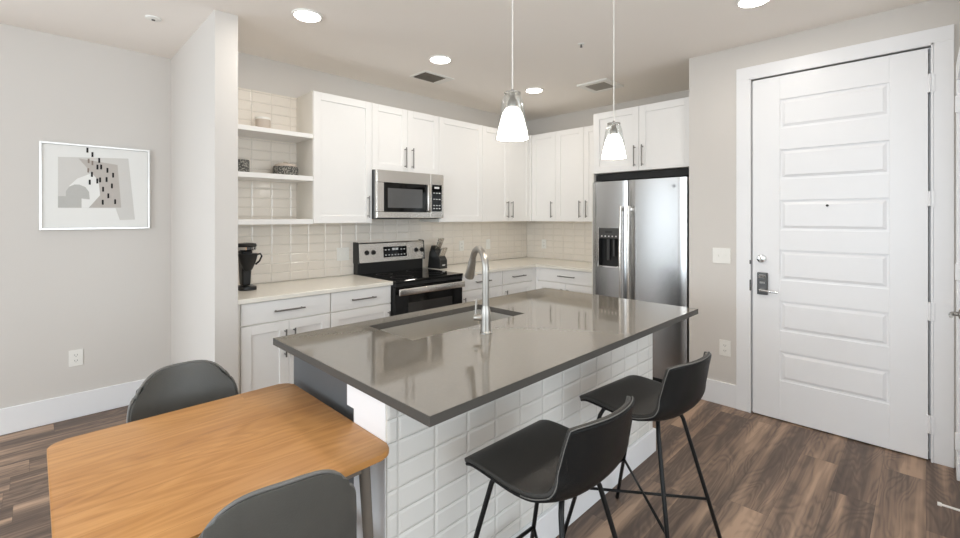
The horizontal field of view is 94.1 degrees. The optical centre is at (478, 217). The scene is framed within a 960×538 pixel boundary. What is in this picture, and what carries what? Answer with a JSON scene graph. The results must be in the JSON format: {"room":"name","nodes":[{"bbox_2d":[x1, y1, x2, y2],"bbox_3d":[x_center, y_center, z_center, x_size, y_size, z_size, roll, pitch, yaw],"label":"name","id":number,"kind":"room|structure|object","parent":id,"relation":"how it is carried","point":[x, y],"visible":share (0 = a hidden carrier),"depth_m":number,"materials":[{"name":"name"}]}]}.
{"room":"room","nodes":[
{"label":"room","id":0,"kind":"room"},
{"bbox_2d":[0,23,170,408],"bbox_3d":[-4.484,0.079,1.728,5.500,2.732,0.100,0,0,-45],"label":"wall","id":1,"kind":"structure","parent":0,"point":[103,293],"depth_m":3.23,"materials":[{"name":"white paint"}]},
{"bbox_2d":[0,379,144,435],"bbox_3d":[-4.408,1.357,1.723,5.400,0.175,0.014,0,0,-45],"label":"baseboard","id":2,"kind":"structure","parent":1,"relation":"attached to","point":[21,417],"depth_m":3.18,"materials":[{"name":"paint"}]},
{"bbox_2d":[69,349,82,366],"bbox_3d":[-2.907,1.015,3.228,0.078,0.116,0.008,0,0,-45],"label":"wall outlet","id":3,"kind":"object","parent":1,"relation":"attached to","point":[75,356],"visible":1,"depth_m":3.23,"materials":[{"name":"white plastic"}]},
{"bbox_2d":[39,141,149,229],"bbox_3d":[-2.815,-0.219,3.305,0.622,0.616,0.027,0,0,-45],"label":"framed picture","id":4,"kind":"object","parent":1,"relation":"attached to","point":[81,185],"visible":1,"depth_m":3.28,"materials":[{"name":"white paper"}]},
{"bbox_2d":[171,9,237,387],"bbox_3d":[-2.057,0.079,3.284,0.132,2.732,1.331,0,0,-45],"label":"wall partition","id":5,"kind":"structure","parent":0,"point":[204,71],"depth_m":2.88,"materials":[{"name":"white paint"}]},
{"bbox_2d":[238,52,526,283],"bbox_3d":[-0.884,0.079,4.932,3.858,2.732,0.657,0,0,-45],"label":"wall","id":6,"kind":"structure","parent":0,"point":[254,72],"depth_m":4.05,"materials":[{"name":"white paint"}]},
{"bbox_2d":[238,124,312,142],"bbox_3d":[-1.663,-0.644,3.445,0.651,0.035,0.322,0,0,-45],"label":"wall shelf","id":7,"kind":"object","parent":6,"relation":"attached to","point":[248,131],"visible":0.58,"depth_m":3.43,"materials":[{"name":"paint"}]},
{"bbox_2d":[255,116,270,127],"bbox_3d":[-1.666,-0.715,3.453,0.109,0.105,0.109,0,0,-45],"label":"candle","id":8,"kind":"object","parent":7,"relation":"on","point":[260,121],"visible":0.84,"depth_m":3.41,"materials":[{"name":"beige wax"}]},
{"bbox_2d":[238,171,312,182],"bbox_3d":[-1.663,-0.307,3.445,0.651,0.038,0.322,0,0,-45],"label":"wall shelf","id":9,"kind":"object","parent":6,"relation":"attached to","point":[249,176],"visible":0.58,"depth_m":3.41,"materials":[{"name":"paint"}]},
{"bbox_2d":[238,159,249,171],"bbox_3d":[-1.770,-0.377,3.335,0.108,0.101,0.108,0,0,-45],"label":"woven pot","id":10,"kind":"object","parent":9,"relation":"on","point":[243,165],"visible":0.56,"depth_m":3.30,"materials":[{"name":"grey wicker"}]},
{"bbox_2d":[272,162,297,174],"bbox_3d":[-1.540,-0.384,3.564,0.190,0.116,0.190,0,0,-45],"label":"woven basket","id":11,"kind":"object","parent":9,"relation":"on","point":[286,168],"visible":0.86,"depth_m":3.49,"materials":[{"name":"beige wicker"}]},
{"bbox_2d":[238,219,312,224],"bbox_3d":[-1.663,0.035,3.445,0.651,0.039,0.322,0,0,-45],"label":"wall shelf","id":12,"kind":"object","parent":6,"relation":"attached to","point":[240,221],"visible":0.58,"depth_m":3.34,"materials":[{"name":"paint"}]},
{"bbox_2d":[297,91,371,222],"bbox_3d":[-1.229,-0.480,3.852,0.533,1.060,0.360,0,0,-45],"label":"upper cabinet","id":13,"kind":"object","parent":6,"relation":"attached to","point":[338,157],"visible":0.99,"depth_m":3.72,"materials":[{"name":"paint"}]},
{"bbox_2d":[337,247,348,260],"bbox_3d":[-1.239,0.337,4.086,0.122,0.118,0.016,0,0,-45],"label":"light switch","id":14,"kind":"object","parent":6,"relation":"attached to","point":[342,253],"visible":1,"depth_m":4.08,"materials":[{"name":"white plastic"}]},
{"bbox_2d":[238,87,526,284],"bbox_3d":[-0.683,-0.239,4.657,3.751,1.539,0.006,0,0,-45],"label":"backsplash","id":15,"kind":"structure","parent":6,"relation":"attached to","point":[292,236],"depth_m":3.78,"materials":[{"name":"white tile"}]},
{"bbox_2d":[238,87,526,283],"bbox_3d":[-0.685,-0.242,4.662,3.758,1.546,0.005,0,0,-45],"label":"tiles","id":16,"kind":"structure","parent":6,"relation":"attached to","point":[239,87],"depth_m":3.75,"materials":[{"name":"white tile"}]},
{"bbox_2d":[372,103,438,174],"bbox_3d":[-0.769,-0.715,4.311,0.765,0.590,0.360,0,0,-45],"label":"upper cabinet","id":17,"kind":"object","parent":6,"relation":"attached to","point":[403,140],"visible":0.81,"depth_m":4.18,"materials":[{"name":"paint"}]},
{"bbox_2d":[372,169,442,218],"bbox_3d":[-0.747,-0.201,4.288,0.762,0.435,0.419,0,0,-45],"label":"microwave","id":18,"kind":"object","parent":17,"relation":"attached to","point":[395,194],"visible":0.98,"depth_m":4.11,"materials":[{"name":"metal"}]},
{"bbox_2d":[419,117,481,221],"bbox_3d":[-0.293,-0.480,4.814,0.618,1.060,0.322,0,0,-45],"label":"upper cabinet","id":19,"kind":"object","parent":6,"relation":"attached to","point":[460,142],"visible":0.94,"depth_m":4.70,"materials":[{"name":"paint"}]},
{"bbox_2d":[459,240,463,250],"bbox_3d":[-0.196,0.327,5.134,0.072,0.118,0.008,0,0,-45],"label":"wall outlet","id":20,"kind":"object","parent":6,"relation":"attached to","point":[461,243],"visible":1,"depth_m":5.13,"materials":[{"name":"white plastic"}]},
{"bbox_2d":[486,239,489,248],"bbox_3d":[0.118,0.327,5.442,0.072,0.118,0.016,0,0,-45],"label":"light switch","id":21,"kind":"object","parent":6,"relation":"attached to","point":[487,240],"visible":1,"depth_m":5.43,"materials":[{"name":"white plastic"}]},
{"bbox_2d":[482,126,531,221],"bbox_3d":[0.247,-0.480,5.327,0.869,1.060,0.360,0,0,-45],"label":"upper cabinet","id":22,"kind":"object","parent":6,"relation":"attached to","point":[505,164],"depth_m":5.19,"materials":[{"name":"paint"}]},
{"bbox_2d":[0,0,928,120],"bbox_3d":[-0.372,-1.337,0.436,9.490,0.100,7.742,0,0,-45],"label":"ceiling","id":23,"kind":"structure","parent":0,"point":[384,43],"depth_m":3.12,"materials":[{"name":"white paint"}]},
{"bbox_2d":[145,15,161,21],"bbox_3d":[-2.103,-1.278,2.889,0.090,0.017,0.090,0,0,-45],"label":"sprinkler","id":24,"kind":"object","parent":23,"relation":"attached to","point":[148,17],"visible":1,"depth_m":2.87,"materials":[{"name":"white plastic"}]},
{"bbox_2d":[292,8,322,21],"bbox_3d":[-1.091,-1.280,2.846,0.184,0.014,0.184,0,0,-45],"label":"recessed light","id":25,"kind":"object","parent":23,"relation":"in","point":[303,14],"visible":1,"depth_m":2.82,"materials":[{"name":"white plastic"}]},
{"bbox_2d":[294,11,320,21],"bbox_3d":[-1.091,-1.275,2.846,0.160,0.004,0.160,0,0,14],"label":"diffuser","id":26,"kind":"object","parent":25,"relation":"attached to","point":[307,16],"depth_m":2.84,"materials":[{"name":"white plastic"}]},
{"bbox_2d":[410,70,453,84],"bbox_3d":[-0.428,-1.281,4.121,0.340,0.012,0.235,0,0,-45],"label":"ceiling vent","id":27,"kind":"object","parent":23,"relation":"in","point":[428,76],"visible":1,"depth_m":4.09,"materials":[{"name":"white plastic"}]},
{"bbox_2d":[429,55,451,63],"bbox_3d":[-0.313,-1.280,3.638,0.184,0.014,0.184,0,0,-45],"label":"recessed light","id":28,"kind":"object","parent":23,"relation":"in","point":[439,59],"visible":1,"depth_m":3.61,"materials":[{"name":"white plastic"}]},
{"bbox_2d":[430,57,449,63],"bbox_3d":[-0.313,-1.275,3.638,0.160,0.004,0.160,0,0,-40],"label":"diffuser","id":29,"kind":"object","parent":28,"relation":"attached to","point":[439,60],"depth_m":3.63,"materials":[{"name":"white plastic"}]},
{"bbox_2d":[497,0,527,140],"bbox_3d":[0.139,-0.803,1.842,0.140,0.967,0.140,0,0,-45],"label":"pendant lamp","id":30,"kind":"object","parent":23,"relation":"hanging from","point":[512,127],"visible":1,"depth_m":1.81,"materials":[{"name":"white glass"}]},
{"bbox_2d":[504,89,520,106],"bbox_3d":[0.139,-0.483,1.842,0.068,0.086,0.068,0,0,-45],"label":"socket","id":31,"kind":"object","parent":30,"relation":"attached to","point":[512,102],"depth_m":1.83,"materials":[{"name":"silver metal"}]},
{"bbox_2d":[525,87,542,92],"bbox_3d":[0.560,-1.280,4.518,0.184,0.014,0.184,0,0,-45],"label":"recessed light","id":32,"kind":"object","parent":23,"relation":"in","point":[532,89],"visible":1,"depth_m":4.49,"materials":[{"name":"white plastic"}]},
{"bbox_2d":[526,89,541,92],"bbox_3d":[0.560,-1.275,4.518,0.160,0.004,0.160,0,0,41],"label":"diffuser","id":33,"kind":"object","parent":32,"relation":"attached to","point":[527,90],"depth_m":4.49,"materials":[{"name":"white plastic"}]},
{"bbox_2d":[577,78,623,92],"bbox_3d":[1.182,-1.278,4.355,0.340,0.018,0.320,0,0,-45],"label":"ceiling vent","id":34,"kind":"object","parent":23,"relation":"in","point":[605,84],"visible":0.99,"depth_m":4.33,"materials":[{"name":"white plastic"}]},
{"bbox_2d":[585,82,614,90],"bbox_3d":[1.180,-1.278,4.353,0.219,0.011,0.210,0,0,-45],"label":"grille","id":35,"kind":"object","parent":34,"relation":"attached to","point":[600,86],"depth_m":4.35,"materials":[{"name":"white metal"}]},
{"bbox_2d":[601,0,625,159],"bbox_3d":[0.736,-0.803,2.439,0.140,0.967,0.140,0,0,-45],"label":"pendant lamp","id":36,"kind":"object","parent":23,"relation":"hanging from","point":[613,148],"visible":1,"depth_m":2.41,"materials":[{"name":"white glass"}]},
{"bbox_2d":[607,121,619,133],"bbox_3d":[0.736,-0.483,2.439,0.068,0.086,0.068,0,0,-45],"label":"socket","id":37,"kind":"object","parent":36,"relation":"attached to","point":[613,130],"depth_m":2.42,"materials":[{"name":"silver metal"}]},
{"bbox_2d":[736,0,769,7],"bbox_3d":[1.627,-1.280,2.644,0.184,0.014,0.184,0,0,-45],"label":"recessed light","id":38,"kind":"object","parent":23,"relation":"in","point":[740,3],"visible":1,"depth_m":2.66,"materials":[{"name":"white plastic"}]},
{"bbox_2d":[0,399,959,537],"bbox_3d":[-0.372,1.495,0.436,9.490,0.100,7.742,0,0,-45],"label":"floor","id":39,"kind":"structure","parent":0,"point":[764,476],"depth_m":2.39,"materials":[{"name":"brown wood"}]},
{"bbox_2d":[126,360,238,422],"bbox_3d":[-1.065,1.026,1.693,0.425,0.844,0.492,0,0,-45],"label":"dining chair","id":40,"kind":"object","parent":39,"relation":"on","point":[182,385],"visible":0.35,"depth_m":1.83,"materials":[{"name":"grey plastic"}]},
{"bbox_2d":[47,383,388,537],"bbox_3d":[-0.800,1.075,1.377,0.751,0.741,0.790,0,0,-45],"label":"dining table","id":41,"kind":"object","parent":39,"relation":"on","point":[166,475],"visible":0.94,"depth_m":1.31,"materials":[{"name":"brown wood"}]},
{"bbox_2d":[197,469,356,537],"bbox_3d":[-0.581,1.026,1.215,0.425,0.844,0.492,0,0,-36],"label":"dining chair","id":42,"kind":"object","parent":39,"relation":"on","point":[319,503],"visible":1,"depth_m":1.04,"materials":[{"name":"grey plastic"}]},
{"bbox_2d":[238,293,329,393],"bbox_3d":[-1.543,1.004,3.318,0.642,0.882,0.670,0,0,-45],"label":"base cabinet","id":43,"kind":"object","parent":39,"relation":"on","point":[262,364],"depth_m":3.04,"materials":[{"name":"paint"}]},
{"bbox_2d":[238,274,392,304],"bbox_3d":[-1.358,0.546,3.513,1.179,0.030,0.659,0,0,-45],"label":"countertop","id":44,"kind":"structure","parent":43,"relation":"on","point":[270,291],"depth_m":3.43,"materials":[{"name":"stone"}]},
{"bbox_2d":[238,243,261,290],"bbox_3d":[-1.696,0.359,3.284,0.156,0.343,0.176,0,0,-45],"label":"coffee maker","id":45,"kind":"object","parent":44,"relation":"on","point":[246,258],"visible":0.9,"depth_m":3.25,"materials":[{"name":"black plastic"}]},
{"bbox_2d":[238,253,261,270],"bbox_3d":[-1.679,0.326,3.270,0.150,0.129,0.132,0,0,-45],"label":"carafe","id":46,"kind":"object","parent":45,"relation":"on","point":[247,261],"depth_m":3.23,"materials":[{"name":"black plastic"}]},
{"bbox_2d":[329,285,390,326],"bbox_3d":[-1.126,1.004,3.735,0.535,0.882,0.670,0,0,-45],"label":"base cabinet","id":47,"kind":"object","parent":39,"relation":"on","point":[352,306],"visible":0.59,"depth_m":3.50,"materials":[{"name":"paint"}]},
{"bbox_2d":[353,239,464,315],"bbox_3d":[-0.642,0.839,4.174,0.764,1.212,0.732,0,0,-45],"label":"range","id":48,"kind":"object","parent":39,"relation":"on","point":[414,288],"visible":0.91,"depth_m":4.13,"materials":[{"name":"black metal"}]},
{"bbox_2d":[359,268,462,283],"bbox_3d":[-0.629,0.539,4.160,0.760,0.023,0.605,0,0,-45],"label":"cooktop","id":49,"kind":"object","parent":48,"relation":"in","point":[397,275],"depth_m":4.12,"materials":[{"name":"black glass"}]},
{"bbox_2d":[294,333,655,537],"bbox_3d":[0.097,1.004,2.379,1.957,0.883,0.869,0,0,-45],"label":"kitchen island","id":50,"kind":"object","parent":39,"relation":"on","point":[425,487],"visible":0.41,"depth_m":1.69,"materials":[{"name":"tile"}]},
{"bbox_2d":[273,288,697,426],"bbox_3d":[0.185,0.546,2.281,1.987,0.030,1.096,0,0,-45],"label":"island countertop","id":51,"kind":"structure","parent":50,"relation":"on","point":[433,380],"depth_m":1.85,"materials":[{"name":"grey stone"}]},
{"bbox_2d":[381,309,511,339],"bbox_3d":[-0.142,0.663,2.327,0.782,0.204,0.377,0,0,-45],"label":"sink","id":52,"kind":"object","parent":51,"relation":"in","point":[417,330],"visible":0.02,"depth_m":2.50,"materials":[{"name":"metal"}]},
{"bbox_2d":[465,246,491,333],"bbox_3d":[-0.006,0.334,2.155,0.084,0.394,0.267,0,0,-12],"label":"faucet","id":53,"kind":"object","parent":51,"relation":"on","point":[484,317],"visible":1,"depth_m":2.04,"materials":[{"name":"silver metal"}]},
{"bbox_2d":[462,271,501,302],"bbox_3d":[-0.177,1.004,4.683,0.609,0.882,0.670,0,0,-45],"label":"base cabinet","id":54,"kind":"object","parent":39,"relation":"on","point":[472,290],"visible":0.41,"depth_m":4.45,"materials":[{"name":"paint"}]},
{"bbox_2d":[501,267,535,295],"bbox_3d":[0.238,1.004,5.098,0.563,0.882,0.670,0,0,-45],"label":"base cabinet","id":55,"kind":"object","parent":39,"relation":"on","point":[518,280],"depth_m":4.87,"materials":[{"name":"paint"}]},
{"bbox_2d":[464,396,634,537],"bbox_3d":[0.222,1.004,1.476,0.467,0.886,0.537,0,0,-44],"label":"bar stool","id":56,"kind":"object","parent":39,"relation":"on","point":[544,461],"visible":1,"depth_m":1.33,"materials":[{"name":"black leather"}]},
{"bbox_2d":[536,267,591,293],"bbox_3d":[1.144,1.004,5.006,0.660,0.882,0.813,0,0,-45],"label":"base cabinet","id":57,"kind":"object","parent":39,"relation":"on","point":[560,279],"depth_m":4.81,"materials":[{"name":"paint"}]},
{"bbox_2d":[423,257,591,275],"bbox_3d":[0.520,0.546,4.830,1.804,0.030,1.449,0,0,-45],"label":"countertop","id":58,"kind":"structure","parent":57,"relation":"on","point":[523,262],"depth_m":4.94,"materials":[{"name":"stone"}]},
{"bbox_2d":[428,245,446,268],"bbox_3d":[-0.432,0.413,4.674,0.176,0.236,0.110,0,0,37],"label":"knife block","id":59,"kind":"object","parent":58,"relation":"on","point":[434,261],"visible":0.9,"depth_m":4.63,"materials":[{"name":"black plastic"}]},
{"bbox_2d":[592,97,688,293],"bbox_3d":[1.709,0.219,4.317,0.835,2.452,0.945,0,0,-45],"label":"upper cabinet","id":60,"kind":"object","parent":39,"relation":"on","point":[654,136],"visible":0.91,"depth_m":4.00,"materials":[{"name":"paint"}]},
{"bbox_2d":[596,168,688,181],"bbox_3d":[1.740,-0.386,4.335,0.730,0.062,0.922,0,0,-45],"label":"cover","id":61,"kind":"object","parent":60,"relation":"attached to","point":[683,172],"visible":0.43,"depth_m":4.06,"materials":[{"name":"black metal"}]},
{"bbox_2d":[593,177,688,382],"bbox_3d":[1.673,0.553,4.255,0.938,1.773,0.873,0,0,-45],"label":"refrigerator","id":62,"kind":"object","parent":39,"relation":"on","point":[641,226],"visible":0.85,"depth_m":3.88,"materials":[{"name":"silver metal"}]},
{"bbox_2d":[565,352,721,537],"bbox_3d":[0.715,1.004,1.968,0.467,0.886,0.537,0,0,-40],"label":"bar stool","id":63,"kind":"object","parent":39,"relation":"on","point":[682,386],"visible":0.96,"depth_m":1.84,"materials":[{"name":"grey leather"}]},
{"bbox_2d":[527,90,688,259],"bbox_3d":[1.534,0.079,5.170,0.100,2.732,2.425,0,0,-45],"label":"wall","id":64,"kind":"structure","parent":0,"point":[583,118],"depth_m":5.40,"materials":[{"name":"white paint"}]},
{"bbox_2d":[532,131,555,220],"bbox_3d":[0.879,-0.480,5.484,0.359,1.060,0.354,0,0,-45],"label":"upper cabinet","id":65,"kind":"object","parent":64,"relation":"attached to","point":[543,145],"visible":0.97,"depth_m":5.38,"materials":[{"name":"paint"}]},
{"bbox_2d":[542,239,545,248],"bbox_3d":[0.840,0.345,5.773,0.008,0.118,0.072,0,0,-45],"label":"wall outlet","id":66,"kind":"object","parent":64,"relation":"attached to","point":[543,240],"visible":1,"depth_m":5.76,"materials":[{"name":"white plastic"}]},
{"bbox_2d":[527,221,591,261],"bbox_3d":[1.172,0.288,5.451,0.006,0.484,1.492,0,0,-45],"label":"backsplash","id":67,"kind":"structure","parent":64,"relation":"attached to","point":[554,232],"depth_m":5.60,"materials":[{"name":"white tile"}]},
{"bbox_2d":[527,223,591,261],"bbox_3d":[1.185,0.278,5.446,0.005,0.506,1.530,0,0,-45],"label":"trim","id":68,"kind":"structure","parent":64,"relation":"attached to","point":[590,223],"depth_m":5.54,"materials":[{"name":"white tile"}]},
{"bbox_2d":[556,125,592,221],"bbox_3d":[1.272,-0.480,5.091,0.359,1.060,0.754,0,0,-45],"label":"upper cabinet","id":69,"kind":"object","parent":64,"relation":"attached to","point":[574,147],"visible":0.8,"depth_m":5.09,"materials":[{"name":"paint"}]},
{"bbox_2d":[689,0,959,467],"bbox_3d":[2.671,0.079,3.383,1.020,2.732,1.710,0,0,-45],"label":"wall","id":70,"kind":"structure","parent":0,"point":[712,76],"depth_m":3.45,"materials":[{"name":"white paint"}]},
{"bbox_2d":[701,378,735,408],"bbox_3d":[1.823,1.357,3.499,0.014,0.175,0.348,0,0,-45],"label":"baseboard","id":71,"kind":"structure","parent":70,"relation":"attached to","point":[718,392],"depth_m":3.45,"materials":[{"name":"paint"}]},
{"bbox_2d":[713,248,730,263],"bbox_3d":[1.871,0.297,3.450,0.016,0.118,0.126,0,0,-45],"label":"light switch","id":72,"kind":"object","parent":70,"relation":"attached to","point":[720,255],"visible":1,"depth_m":3.45,"materials":[{"name":"white plastic"}]},
{"bbox_2d":[719,339,730,356],"bbox_3d":[1.891,1.005,3.435,0.008,0.120,0.080,0,0,-45],"label":"wall outlet","id":73,"kind":"object","parent":70,"relation":"attached to","point":[724,345],"visible":1,"depth_m":3.43,"materials":[{"name":"white plastic"}]},
{"bbox_2d":[755,48,928,80],"bbox_3d":[2.407,-1.011,3.038,0.100,0.008,0.920,0,0,-45],"label":"trim","id":74,"kind":"structure","parent":70,"relation":"attached to","point":[925,48],"depth_m":2.86,"materials":[{"name":"paint"}]},
{"bbox_2d":[753,48,934,458],"bbox_3d":[2.340,0.217,2.952,0.117,2.440,0.941,0,0,-45],"label":"door","id":75,"kind":"structure","parent":70,"relation":"in","point":[842,311],"depth_m":2.93,"materials":[{"name":"paint"}]},
{"bbox_2d":[736,24,953,467],"bbox_3d":[2.387,0.167,3.020,0.153,2.557,1.126,0,0,-45],"label":"trim","id":76,"kind":"structure","parent":70,"relation":"attached to","point":[940,39],"depth_m":2.63,"materials":[{"name":"paint"}]},
{"bbox_3d":[2.336,0.079,1.991,1.420,2.732,0.215,0,0,-45],"label":"wall","id":77,"kind":"structure","parent":0,"visible":0},
{"bbox_2d":[948,95,959,450],"bbox_3d":[2.282,0.341,2.103,0.998,2.188,0.085,0,0,-45],"label":"door","id":78,"kind":"structure","parent":77,"relation":"in","point":[957,98],"depth_m":2.44,"materials":[{"name":"paint"}]},
{"bbox_2d":[937,502,959,511],"bbox_3d":[2.221,1.365,2.099,0.024,0.024,0.096,0,0,-45],"label":"door stop","id":79,"kind":"object","parent":78,"relation":"attached to","point":[938,503],"visible":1,"depth_m":2.11,"materials":[{"name":"white plastic"}]},
{"bbox_2d":[956,48,959,480],"bbox_3d":[2.279,0.295,2.098,1.190,2.300,0.017,0,0,-45],"label":"trim","id":80,"kind":"structure","parent":77,"relation":"attached to","point":[958,58],"depth_m":2.45,"materials":[{"name":"paint"}]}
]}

